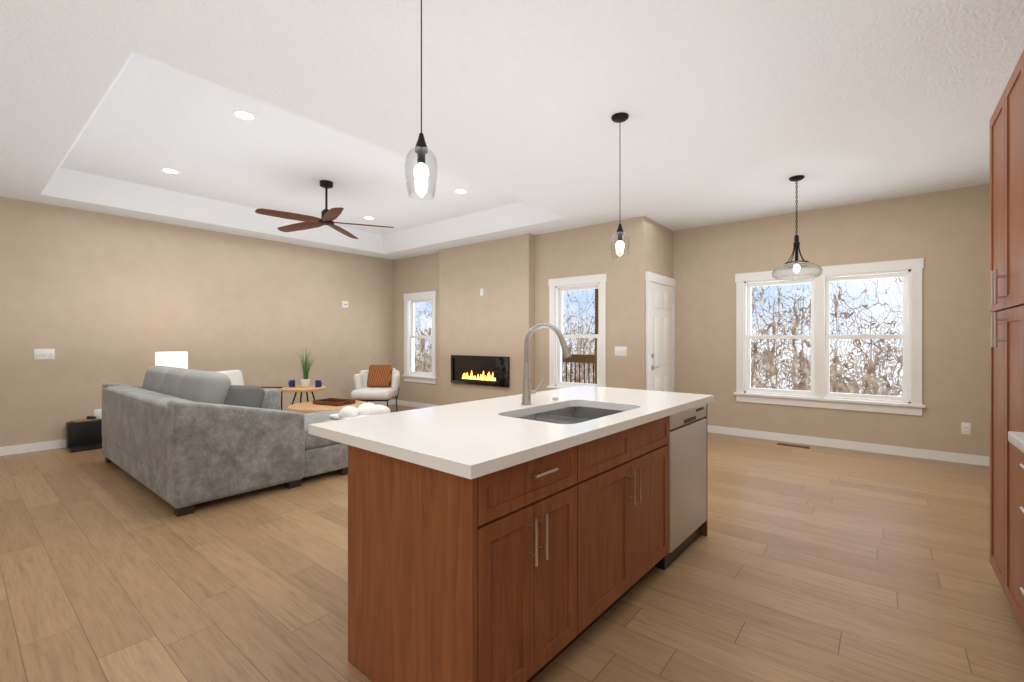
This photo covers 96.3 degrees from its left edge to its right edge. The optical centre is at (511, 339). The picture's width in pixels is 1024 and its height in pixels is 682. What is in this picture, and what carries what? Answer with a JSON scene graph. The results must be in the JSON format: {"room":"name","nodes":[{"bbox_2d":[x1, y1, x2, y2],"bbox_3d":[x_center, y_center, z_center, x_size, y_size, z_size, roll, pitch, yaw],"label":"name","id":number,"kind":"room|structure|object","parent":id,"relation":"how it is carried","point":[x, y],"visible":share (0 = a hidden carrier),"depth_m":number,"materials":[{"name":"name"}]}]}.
{"room":"living room","nodes":[
{"label":"living room","id":0,"kind":"room"},
{"bbox_2d":[0,184,994,456],"bbox_3d":[-1.559,-0.150,3.293,8.870,2.860,10.450,0,0,39],"label":"wall","id":1,"kind":"structure","parent":0,"point":[94,300],"depth_m":6.08,"materials":[{"name":"beige paint"}]},
{"bbox_2d":[34,349,54,359],"bbox_3d":[-5.421,0.168,5.318,0.018,0.125,0.170,0,0,39],"label":"light switch","id":2,"kind":"object","parent":1,"relation":"attached to","point":[43,354],"depth_m":5.32,"materials":[{"name":"white plastic"}]},
{"bbox_2d":[94,409,101,417],"bbox_3d":[-5.132,0.920,5.683,0.009,0.120,0.070,0,0,39],"label":"outlet","id":3,"kind":"object","parent":1,"relation":"attached to","point":[97,412],"depth_m":5.68,"materials":[{"name":"white plastic"}]},
{"bbox_2d":[0,400,391,455],"bbox_3d":[-5.212,1.232,5.580,0.014,0.095,9.100,0,0,39],"label":"baseboard","id":4,"kind":"structure","parent":1,"relation":"attached to","point":[24,448],"depth_m":5.26,"materials":[{"name":"white"}]},
{"bbox_2d":[342,301,347,307],"bbox_3d":[-3.012,-0.640,8.289,0.016,0.120,0.120,0,0,39],"label":"outlet","id":5,"kind":"object","parent":1,"relation":"attached to","point":[344,303],"depth_m":8.28,"materials":[{"name":"white plastic"}]},
{"bbox_2d":[392,399,438,407],"bbox_3d":[-1.769,1.232,8.621,1.470,0.095,0.040,0,0,39],"label":"baseboard","id":6,"kind":"structure","parent":1,"relation":"attached to","point":[399,402],"depth_m":8.73,"materials":[{"name":"white wood"}]},
{"bbox_2d":[402,291,436,383],"bbox_3d":[-1.698,-0.045,8.653,0.950,1.690,0.200,0,0,39],"label":"window","id":7,"kind":"structure","parent":1,"relation":"attached to","point":[410,301],"depth_m":8.78,"materials":[{"name":"white wood"}]},
{"bbox_2d":[451,355,509,386],"bbox_3d":[-0.539,0.495,7.430,1.270,0.470,0.035,0,0,39],"label":"fireplace","id":8,"kind":"object","parent":1,"relation":"attached to","point":[484,370],"visible":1,"depth_m":7.39,"materials":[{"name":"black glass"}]},
{"bbox_2d":[547,274,606,389],"bbox_3d":[0.946,-0.045,6.508,0.960,1.690,0.200,0,0,39],"label":"window","id":9,"kind":"structure","parent":1,"relation":"attached to","point":[557,287],"depth_m":6.56,"materials":[{"name":"white wood"}]},
{"bbox_2d":[562,289,597,383],"bbox_3d":[0.199,0.100,8.762,5.670,2.760,2.340,0,0,39],"label":"rail","id":10,"kind":"object","parent":1,"relation":"attached to","point":[583,358],"depth_m":9.06,"materials":[{"name":"brown wood"}]},
{"bbox_2d":[615,347,626,355],"bbox_3d":[1.430,0.153,6.039,0.170,0.125,0.018,0,0,39],"label":"outlet","id":11,"kind":"object","parent":1,"relation":"attached to","point":[619,351],"depth_m":6.03,"materials":[{"name":"white plastic"}]},
{"bbox_2d":[645,271,675,391],"bbox_3d":[2.053,0.203,6.248,0.072,2.155,1.004,0,0,39],"label":"door","id":12,"kind":"structure","parent":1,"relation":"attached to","point":[660,332],"depth_m":6.20,"materials":[{"name":"white wood"}]},
{"bbox_2d":[734,258,924,415],"bbox_3d":[3.751,-0.030,5.584,1.900,1.700,0.200,0,0,39],"label":"window","id":13,"kind":"structure","parent":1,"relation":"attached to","point":[821,395],"depth_m":5.51,"materials":[{"name":"white wood"}]},
{"bbox_2d":[707,425,988,465],"bbox_3d":[3.649,1.232,5.594,3.380,0.095,0.014,0,0,39],"label":"baseboard","id":14,"kind":"structure","parent":1,"relation":"attached to","point":[825,442],"depth_m":5.29,"materials":[{"name":"white"}]},
{"bbox_2d":[961,422,970,434],"bbox_3d":[4.699,0.920,4.744,0.070,0.120,0.009,0,0,39],"label":"outlet","id":15,"kind":"object","parent":1,"relation":"attached to","point":[965,427],"depth_m":4.74,"materials":[{"name":"white plastic"}]},
{"bbox_2d":[0,404,1023,681],"bbox_3d":[-1.559,1.330,3.293,8.870,0.100,10.450,0,0,39],"label":"floor","id":16,"kind":"structure","parent":0,"point":[818,564],"depth_m":2.41,"materials":[{"name":"beige wood"}]},
{"bbox_2d":[66,419,101,451],"bbox_3d":[-5.043,1.130,5.450,0.400,0.300,0.340,0,0,39],"label":"box","id":17,"kind":"object","parent":16,"relation":"on","point":[83,436],"visible":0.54,"depth_m":5.44,"materials":[{"name":"black plastic"}]},
{"bbox_2d":[70,416,100,422],"bbox_3d":[-5.136,0.954,5.526,0.110,0.050,0.260,0,0,29],"label":"sandals","id":18,"kind":"object","parent":17,"relation":"on","point":[91,418],"visible":1,"depth_m":5.53,"materials":[{"name":"brown leather"}]},
{"bbox_2d":[102,366,390,516],"bbox_3d":[-2.751,0.778,4.808,2.470,1.003,1.962,0,0,39],"label":"sofa","id":19,"kind":"object","parent":16,"relation":"on","point":[182,441],"visible":0.85,"depth_m":3.79,"materials":[{"name":"grey fabric"}]},
{"bbox_2d":[218,370,281,409],"bbox_3d":[-3.660,0.853,6.237,0.737,0.855,0.696,0,0,4],"label":"armchair","id":20,"kind":"object","parent":16,"relation":"on","point":[235,377],"visible":0.19,"depth_m":6.40,"materials":[{"name":"white fabric"}]},
{"bbox_2d":[281,385,326,404],"bbox_3d":[-2.973,0.982,6.558,0.600,0.603,0.600,0,0,39],"label":"round side table","id":21,"kind":"object","parent":16,"relation":"on","point":[301,389],"visible":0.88,"depth_m":6.42,"materials":[{"name":"brown wood"}]},
{"bbox_2d":[288,380,294,386],"bbox_3d":[-3.172,0.631,6.604,0.107,0.095,0.080,0,0,39],"label":"mug","id":22,"kind":"object","parent":21,"relation":"on","point":[291,383],"visible":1,"depth_m":6.56,"materials":[{"name":"blue ceramic"}]},
{"bbox_2d":[294,348,318,386],"bbox_3d":[-2.966,0.380,6.574,0.344,0.598,0.428,0,0,39],"label":"potted plant","id":23,"kind":"object","parent":21,"relation":"on","point":[305,381],"visible":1,"depth_m":6.55,"materials":[{"name":"green plant"}]},
{"bbox_2d":[315,380,321,386],"bbox_3d":[-2.773,0.631,6.576,0.107,0.095,0.080,0,0,39],"label":"mug","id":24,"kind":"object","parent":21,"relation":"on","point":[318,383],"visible":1,"depth_m":6.55,"materials":[{"name":"blue ceramic"}]},
{"bbox_2d":[287,400,365,413],"bbox_3d":[-2.442,1.069,6.101,0.990,0.422,0.990,0,0,39],"label":"round coffee table","id":25,"kind":"object","parent":16,"relation":"on","point":[306,407],"visible":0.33,"depth_m":5.81,"materials":[{"name":"brown wood"}]},
{"bbox_2d":[313,398,354,405],"bbox_3d":[-2.382,0.832,6.143,0.461,0.050,0.300,0,0,25],"label":"tray","id":26,"kind":"object","parent":25,"relation":"on","point":[334,401],"visible":1,"depth_m":6.08,"materials":[{"name":"brown wood"}]},
{"bbox_2d":[351,365,399,411],"bbox_3d":[-2.307,0.858,7.773,0.838,0.845,0.838,0,0,39],"label":"armchair","id":27,"kind":"object","parent":16,"relation":"on","point":[377,383],"visible":0.98,"depth_m":7.83,"materials":[{"name":"white fabric"}]},
{"bbox_2d":[348,405,706,681],"bbox_3d":[0.317,0.843,2.411,0.771,0.876,2.168,0,0,39],"label":"kitchen island","id":28,"kind":"object","parent":16,"relation":"on","point":[506,539],"depth_m":1.63,"materials":[{"name":"brown wood"}]},
{"bbox_2d":[308,385,619,448],"bbox_3d":[0.006,0.385,2.690,0.478,0.040,2.240,0,0,39],"label":"island countertop","id":29,"kind":"structure","parent":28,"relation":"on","point":[345,431],"depth_m":2.24,"materials":[{"name":"white stone"}]},
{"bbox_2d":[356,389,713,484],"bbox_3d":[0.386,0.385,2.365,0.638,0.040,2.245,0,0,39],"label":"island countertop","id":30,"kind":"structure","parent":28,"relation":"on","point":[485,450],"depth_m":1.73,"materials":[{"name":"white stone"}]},
{"bbox_2d":[521,323,570,404],"bbox_3d":[0.250,0.136,2.618,0.281,0.457,0.323,0,0,39],"label":"faucet","id":31,"kind":"object","parent":30,"relation":"on","point":[527,392],"visible":1,"depth_m":2.56,"materials":[{"name":"silver metal"}]},
{"bbox_2d":[516,405,619,424],"bbox_3d":[0.317,0.501,2.384,0.490,0.217,0.782,0,0,39],"label":"sink","id":32,"kind":"object","parent":30,"relation":"in","point":[569,414],"depth_m":2.68,"materials":[{"name":"grey metal"}]},
{"bbox_2d":[655,404,706,569],"bbox_3d":[0.811,0.844,2.969,0.694,0.864,0.624,0,0,39],"label":"dishwasher","id":33,"kind":"object","parent":28,"relation":"in","point":[687,443],"visible":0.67,"depth_m":2.71,"materials":[{"name":"silver plastic"}]},
{"bbox_2d":[776,443,809,448],"bbox_3d":[3.391,1.276,5.529,0.340,0.008,0.100,0,0,39],"label":"floor vent","id":34,"kind":"object","parent":16,"relation":"in","point":[799,446],"visible":1,"depth_m":5.52,"materials":[{"name":"brown metal"}]},
{"bbox_2d":[989,50,1023,626],"bbox_3d":[2.485,0.060,1.931,0.567,2.440,0.770,0,0,39],"label":"tall cabinet","id":35,"kind":"object","parent":16,"relation":"on","point":[1006,342],"depth_m":2.07,"materials":[{"name":"brown wood"}]},
{"bbox_2d":[1005,430,1023,453],"bbox_3d":[1.002,0.385,0.139,0.612,0.040,3.878,0,0,39],"label":"countertop","id":36,"kind":"structure","parent":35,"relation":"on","point":[1015,438],"depth_m":1.77,"materials":[{"name":"white stone"}]},
{"bbox_2d":[1021,454,1023,632],"bbox_3d":[2.081,0.843,1.433,0.567,0.873,0.509,0,0,39],"label":"base cabinet","id":37,"kind":"object","parent":16,"relation":"on","point":[1022,455],"depth_m":1.83,"materials":[{"name":"brown wood"}]},
{"bbox_3d":[-4.276,1.005,5.761,0.500,0.550,0.500,0,0,39],"label":"end table","id":38,"kind":"object","parent":16,"relation":"on","visible":0},
{"bbox_2d":[155,352,187,368],"bbox_3d":[-4.276,0.442,5.761,0.330,0.574,0.330,0,0,39],"label":"table lamp","id":39,"kind":"object","parent":38,"relation":"on","point":[175,359],"visible":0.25,"depth_m":5.63,"materials":[{"name":"beige fabric"}]},
{"bbox_2d":[0,0,1023,259],"bbox_3d":[-1.559,-1.730,3.293,8.870,0.300,10.450,0,0,39],"label":"ceiling","id":40,"kind":"structure","parent":0,"point":[738,110],"depth_m":3.22,"materials":[{"name":"white paint"}]},
{"bbox_2d":[161,168,179,173],"bbox_3d":[-3.803,-1.877,5.106,0.179,0.003,0.179,0,0,-6],"label":"recessed light","id":41,"kind":"object","parent":40,"relation":"in","point":[167,170],"depth_m":5.11,"materials":[{"name":"white plastic"}]},
{"bbox_2d":[232,110,256,120],"bbox_3d":[-2.242,-1.877,3.840,0.179,0.003,0.179,0,0,-6],"label":"recessed light","id":42,"kind":"object","parent":40,"relation":"in","point":[244,115],"depth_m":3.84,"materials":[{"name":"white plastic"}]},
{"bbox_2d":[255,180,393,238],"bbox_3d":[-2.255,-1.621,5.426,1.492,0.516,1.444,0,0,39],"label":"ceiling fan","id":43,"kind":"object","parent":40,"relation":"hanging from","point":[328,217],"visible":1,"depth_m":5.41,"materials":[{"name":"brown wood"}]},
{"bbox_2d":[363,216,374,219],"bbox_3d":[-2.209,-1.877,7.071,0.179,0.003,0.179,0,0,-6],"label":"recessed light","id":44,"kind":"object","parent":40,"relation":"in","point":[366,217],"depth_m":7.09,"materials":[{"name":"white"}]},
{"bbox_2d":[405,0,437,199],"bbox_3d":[-0.361,-1.075,1.825,0.128,1.009,0.128,0,0,39],"label":"pendant light","id":45,"kind":"object","parent":40,"relation":"hanging from","point":[421,173],"visible":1,"depth_m":1.81,"materials":[{"name":"clear glass"}]},
{"bbox_2d":[454,189,467,193],"bbox_3d":[-0.648,-1.877,5.805,0.179,0.003,0.179,0,0,-6],"label":"recessed light","id":46,"kind":"object","parent":40,"relation":"in","point":[460,191],"depth_m":5.80,"materials":[{"name":"white"}]},
{"bbox_2d":[611,112,628,259],"bbox_3d":[0.764,-1.075,3.243,0.128,1.009,0.128,0,0,39],"label":"pendant light","id":47,"kind":"object","parent":40,"relation":"hanging from","point":[620,117],"visible":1,"depth_m":3.23,"materials":[{"name":"glass"}]},
{"bbox_2d":[772,175,822,279],"bbox_3d":[2.770,-1.089,4.462,0.424,0.979,0.424,0,0,39],"label":"dining pendant light","id":48,"kind":"object","parent":40,"relation":"hanging from","point":[796,245],"visible":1,"depth_m":4.45,"materials":[{"name":"clear glass"}]},
{"label":"outside","id":49,"kind":"structure","parent":0,"visible":0},
{"bbox_2d":[415,277,902,395],"bbox_3d":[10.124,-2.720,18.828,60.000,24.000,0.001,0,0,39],"label":"trees","id":50,"kind":"object","parent":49,"point":[869,307],"depth_m":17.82,"materials":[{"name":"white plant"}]}
]}

